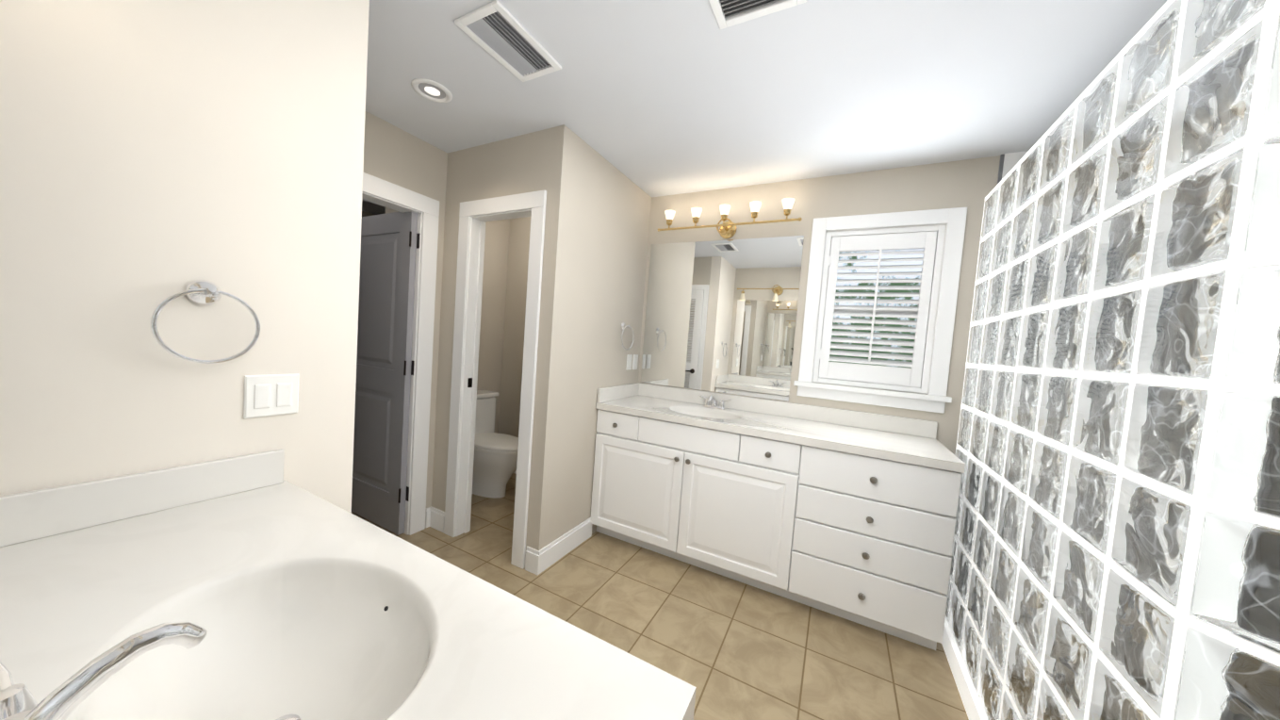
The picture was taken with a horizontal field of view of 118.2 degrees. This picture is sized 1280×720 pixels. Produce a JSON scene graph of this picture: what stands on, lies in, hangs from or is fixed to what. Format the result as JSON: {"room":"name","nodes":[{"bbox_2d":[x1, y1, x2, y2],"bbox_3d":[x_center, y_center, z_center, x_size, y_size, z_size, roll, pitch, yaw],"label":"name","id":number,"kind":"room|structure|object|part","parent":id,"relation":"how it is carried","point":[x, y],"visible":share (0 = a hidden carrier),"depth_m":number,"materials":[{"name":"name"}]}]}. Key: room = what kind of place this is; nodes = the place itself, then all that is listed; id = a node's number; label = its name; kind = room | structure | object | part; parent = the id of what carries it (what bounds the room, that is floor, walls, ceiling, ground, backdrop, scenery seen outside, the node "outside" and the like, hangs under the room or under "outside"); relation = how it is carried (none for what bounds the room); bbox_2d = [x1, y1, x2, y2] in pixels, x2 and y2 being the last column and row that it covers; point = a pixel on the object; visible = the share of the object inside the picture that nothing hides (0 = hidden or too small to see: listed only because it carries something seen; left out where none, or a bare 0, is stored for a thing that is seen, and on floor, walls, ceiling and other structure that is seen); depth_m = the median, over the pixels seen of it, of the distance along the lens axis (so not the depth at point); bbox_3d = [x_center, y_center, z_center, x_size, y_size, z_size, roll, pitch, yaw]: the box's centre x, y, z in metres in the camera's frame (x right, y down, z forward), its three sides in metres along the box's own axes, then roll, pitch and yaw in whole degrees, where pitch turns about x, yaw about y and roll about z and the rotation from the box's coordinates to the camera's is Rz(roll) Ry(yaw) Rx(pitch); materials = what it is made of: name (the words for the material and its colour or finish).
{"room":"bathroom","nodes":[
{"label":"bathroom","id":0,"kind":"room"},
{"bbox_2d":[0,0,652,540],"bbox_3d":[-0.684,-0.026,1.826,0.120,2.440,2.730,6,3,27],"label":"wall","id":1,"kind":"structure","parent":0,"point":[154,154],"depth_m":0.92,"materials":[{"name":"paint"}]},
{"bbox_2d":[149,279,260,363],"bbox_3d":[-1.045,-0.092,0.925,0.058,0.201,0.179,6,3,27],"label":"towel ring","id":2,"kind":"object","parent":1,"relation":"attached to","point":[202,292],"visible":1,"depth_m":0.92,"materials":[{"name":"silver metal"}]},
{"bbox_2d":[243,373,299,418],"bbox_3d":[-1.019,0.098,1.064,0.010,0.116,0.116,6,3,27],"label":"switch plate","id":3,"kind":"object","parent":1,"relation":"attached to","point":[269,395],"visible":1,"depth_m":1.06,"materials":[{"name":"white plastic"}]},
{"bbox_2d":[527,546,532,561],"bbox_3d":[-0.429,1.109,2.679,0.014,0.130,0.925,6,3,27],"label":"baseboard","id":4,"kind":"structure","parent":1,"relation":"attached to","point":[529,549],"depth_m":2.15,"materials":[{"name":"paint"}]},
{"bbox_2d":[530,517,592,574],"bbox_3d":[-0.457,1.123,2.357,0.034,0.130,0.524,6,3,27],"label":"baseboard","id":5,"kind":"structure","parent":1,"relation":"attached to","point":[541,560],"depth_m":2.28,"materials":[{"name":"paint"}]},
{"bbox_2d":[620,322,634,350],"bbox_3d":[-0.103,-0.169,2.723,0.058,0.201,0.179,6,3,27],"label":"towel ring","id":6,"kind":"object","parent":1,"relation":"attached to","point":[623,325],"visible":1,"depth_m":2.71,"materials":[{"name":"silver metal"}]},
{"bbox_2d":[625,354,632,370],"bbox_3d":[-0.078,0.016,2.858,0.010,0.115,0.070,6,3,27],"label":"switch plate","id":7,"kind":"object","parent":1,"relation":"attached to","point":[629,361],"visible":1,"depth_m":2.85,"materials":[{"name":"white plastic"}]},
{"bbox_2d":[632,354,638,369],"bbox_3d":[-0.035,0.015,2.943,0.009,0.115,0.070,6,3,27],"label":"electrical outlet plate","id":8,"kind":"object","parent":1,"relation":"attached to","point":[634,361],"visible":1,"depth_m":2.93,"materials":[{"name":"white plastic"}]},
{"bbox_2d":[361,111,448,512],"bbox_3d":[-1.708,-0.104,1.898,0.150,2.440,1.615,6,3,27],"label":"wall","id":9,"kind":"structure","parent":0,"point":[392,155],"depth_m":2.31,"materials":[{"name":"paint"}]},
{"bbox_2d":[351,211,417,535],"bbox_3d":[-1.750,0.066,2.536,0.705,2.015,0.035,6,3,27],"label":"closet door","id":10,"kind":"structure","parent":9,"relation":"in","point":[386,287],"depth_m":2.46,"materials":[{"name":"paint"}]},
{"bbox_2d":[361,172,439,535],"bbox_3d":[-1.612,0.054,2.102,0.156,2.118,0.896,6,3,27],"label":"door frame","id":11,"kind":"structure","parent":9,"relation":"attached to","point":[376,190],"depth_m":2.40,"materials":[{"name":"paint"}]},
{"bbox_2d":[398,230,420,503],"bbox_3d":[-1.425,0.059,2.361,0.026,1.670,0.050,6,3,27],"label":"closet door hinges","id":12,"kind":"object","parent":9,"relation":"attached to","point":[413,362],"visible":0.96,"depth_m":2.35,"materials":[{"name":"brown metal"}]},
{"bbox_2d":[429,124,580,556],"bbox_3d":[-0.930,-0.071,2.356,1.050,2.440,0.085,6,3,27],"label":"wall","id":13,"kind":"structure","parent":0,"point":[546,159],"depth_m":2.27,"materials":[{"name":"paint"}]},
{"bbox_2d":[425,506,444,524],"bbox_3d":[-1.521,1.027,2.734,0.670,0.130,0.014,6,3,27],"label":"baseboard","id":14,"kind":"structure","parent":13,"relation":"attached to","point":[435,514],"depth_m":2.53,"materials":[{"name":"paint"}]},
{"bbox_2d":[443,189,546,569],"bbox_3d":[-0.863,0.103,2.324,0.686,2.108,0.121,6,3,27],"label":"door frame","id":15,"kind":"structure","parent":13,"relation":"attached to","point":[474,216],"depth_m":2.37,"materials":[{"name":"paint"}]},
{"bbox_2d":[467,377,472,387],"bbox_3d":[-1.084,0.145,2.442,0.002,0.060,0.030,6,3,27],"label":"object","id":16,"kind":"structure","parent":15,"relation":"attached to","point":[469,383],"depth_m":2.44,"materials":[{"name":"brown metal"}]},
{"bbox_2d":[351,473,968,719],"bbox_3d":[-0.878,1.273,1.069,6.900,0.100,4.700,6,3,27],"label":"floor","id":17,"kind":"structure","parent":0,"point":[729,648],"depth_m":1.80,"materials":[{"name":"tile"}]},
{"bbox_2d":[0,448,696,719],"bbox_3d":[-0.628,0.784,0.593,1.246,0.956,0.571,6,3,27],"label":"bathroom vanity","id":18,"kind":"object","parent":17,"relation":"on","point":[254,586],"visible":1,"depth_m":0.65,"materials":[{"name":"paint"}]},
{"bbox_2d":[0,621,207,719],"bbox_3d":[-0.593,0.364,0.421,0.230,0.096,0.159,6,3,27],"label":"faucet","id":19,"kind":"object","parent":18,"relation":"on","point":[61,702],"depth_m":0.41,"materials":[{"name":"silver metal"}]},
{"bbox_2d":[472,390,518,498],"bbox_3d":[-1.240,0.698,3.156,0.759,0.785,0.470,6,3,27],"label":"toilet","id":20,"kind":"object","parent":17,"relation":"on","point":[495,460],"visible":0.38,"depth_m":3.05,"materials":[{"name":"white ceramic"}]},
{"bbox_3d":[-1.456,0.301,3.264,0.209,0.037,0.470,6,3,27],"label":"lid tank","id":21,"kind":"part","parent":20,"relation":"part of","materials":[{"name":"white ceramic"}]},
{"bbox_3d":[-1.166,0.673,3.117,0.595,0.052,0.386,6,3,27],"label":"seat","id":22,"kind":"part","parent":20,"relation":"part of","materials":[{"name":"white plastic"}]},
{"bbox_2d":[590,382,965,650],"bbox_3d":[0.653,0.764,2.345,1.898,1.006,0.586,6,3,27],"label":"bathroom vanity","id":23,"kind":"object","parent":17,"relation":"on","point":[850,515],"visible":1,"depth_m":2.04,"materials":[{"name":"paint"}]},
{"bbox_2d":[698,394,732,410],"bbox_3d":[0.492,0.283,2.603,0.230,0.096,0.159,6,3,27],"label":"faucet","id":24,"kind":"object","parent":23,"relation":"on","point":[713,405],"depth_m":2.62,"materials":[{"name":"silver metal"}]},
{"bbox_2d":[941,620,985,719],"bbox_3d":[1.865,1.383,0.922,1.590,0.092,1.590,6,3,27],"label":"curb","id":25,"kind":"object","parent":17,"relation":"on","point":[970,702],"visible":0.38,"depth_m":1.56,"materials":[{"name":"white stone"}]},
{"bbox_2d":[945,0,1279,719],"bbox_3d":[1.959,0.308,0.873,1.585,2.068,1.585,6,3,27],"label":"mortar","id":26,"kind":"object","parent":25,"relation":"on","point":[1221,385],"visible":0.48,"depth_m":0.78,"materials":[{"name":"white concrete"}]},
{"bbox_2d":[361,0,1167,214],"bbox_3d":[-0.694,-1.258,0.942,6.900,0.100,4.700,6,3,27],"label":"ceiling","id":27,"kind":"structure","parent":0,"point":[654,98],"depth_m":1.59,"materials":[{"name":"paint"}]},
{"bbox_2d":[410,78,452,102],"bbox_3d":[-0.979,-1.266,1.807,0.170,0.009,0.170,6,3,27],"label":"recessed light","id":28,"kind":"object","parent":27,"relation":"in","point":[431,90],"visible":1,"depth_m":1.80,"materials":[{"name":"paint"}]},
{"bbox_2d":[454,0,561,82],"bbox_3d":[-0.497,-1.215,1.483,0.220,0.013,0.340,6,3,27],"label":"ceiling vent","id":29,"kind":"object","parent":27,"relation":"in","point":[498,31],"visible":1,"depth_m":1.46,"materials":[{"name":"metal"}]},
{"bbox_2d":[708,0,806,29],"bbox_3d":[0.336,-1.137,1.140,0.280,0.013,0.280,6,3,27],"label":"ceiling vent","id":30,"kind":"object","parent":27,"relation":"attached to","point":[754,8],"visible":1,"depth_m":1.24,"materials":[{"name":"metal"}]},
{"bbox_2d":[640,155,1000,455],"bbox_3d":[0.239,-0.016,2.952,6.720,2.440,0.120,6,3,27],"label":"wall","id":31,"kind":"structure","parent":0,"point":[967,183],"depth_m":2.32,"materials":[{"name":"paint"}]},
{"bbox_2d":[640,235,804,401],"bbox_3d":[0.528,-0.311,2.725,1.088,1.068,0.005,6,3,27],"label":"mirror","id":32,"kind":"object","parent":31,"relation":"attached to","point":[721,316],"visible":1,"depth_m":2.69,"materials":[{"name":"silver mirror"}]},
{"bbox_2d":[657,197,802,238],"bbox_3d":[0.581,-0.939,2.608,0.976,0.184,0.152,6,3,27],"label":"sconce","id":33,"kind":"object","parent":31,"relation":"attached to","point":[727,230],"visible":1,"depth_m":2.57,"materials":[{"name":"gold metal"}]},
{"bbox_2d":[793,207,967,413],"bbox_3d":[1.410,-0.298,2.311,0.800,1.125,0.170,6,3,27],"label":"window","id":34,"kind":"structure","parent":31,"relation":"in","point":[934,399],"depth_m":2.21,"materials":[{"name":"paint"}]},
{"bbox_3d":[1.439,-0.306,2.366,0.600,0.950,0.025,6,3,27],"label":"window sash","id":35,"kind":"part","parent":34,"relation":"part of","materials":[{"name":"white wood"}]},
{"bbox_2d":[812,225,945,393],"bbox_3d":[1.401,-0.305,2.292,0.592,0.942,0.064,6,3,27],"label":"window shutter","id":36,"kind":"object","parent":34,"relation":"attached to","point":[928,240],"visible":1,"depth_m":2.27,"materials":[{"name":"paint"}]},
{"bbox_2d":[996,154,1004,185],"bbox_3d":[2.423,0.203,1.743,1.410,2.440,0.011,6,3,27],"label":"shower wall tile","id":37,"kind":"structure","parent":31,"relation":"attached to","point":[1000,169],"depth_m":1.99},
{"bbox_2d":[1001,150,1028,179],"bbox_3d":[1.865,0.149,2.024,0.125,2.440,0.004,6,3,27],"label":"shower wall tile","id":38,"kind":"structure","parent":31,"relation":"attached to","point":[1011,160],"depth_m":1.98,"materials":[{"name":"paint"}]},
{"bbox_2d":[945,0,1279,719],"bbox_3d":[1.945,0.308,0.868,1.572,2.034,1.572,6,3,27],"label":"glass wall","id":39,"kind":"structure","parent":0,"point":[1238,584],"depth_m":0.83,"materials":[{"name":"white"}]},
{"label":"outside","id":40,"kind":"structure","parent":0,"visible":0},
{"bbox_2d":[828,248,923,368],"bbox_3d":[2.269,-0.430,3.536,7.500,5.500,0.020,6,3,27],"label":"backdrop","id":41,"kind":"structure","parent":40,"point":[880,284],"depth_m":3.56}
]}

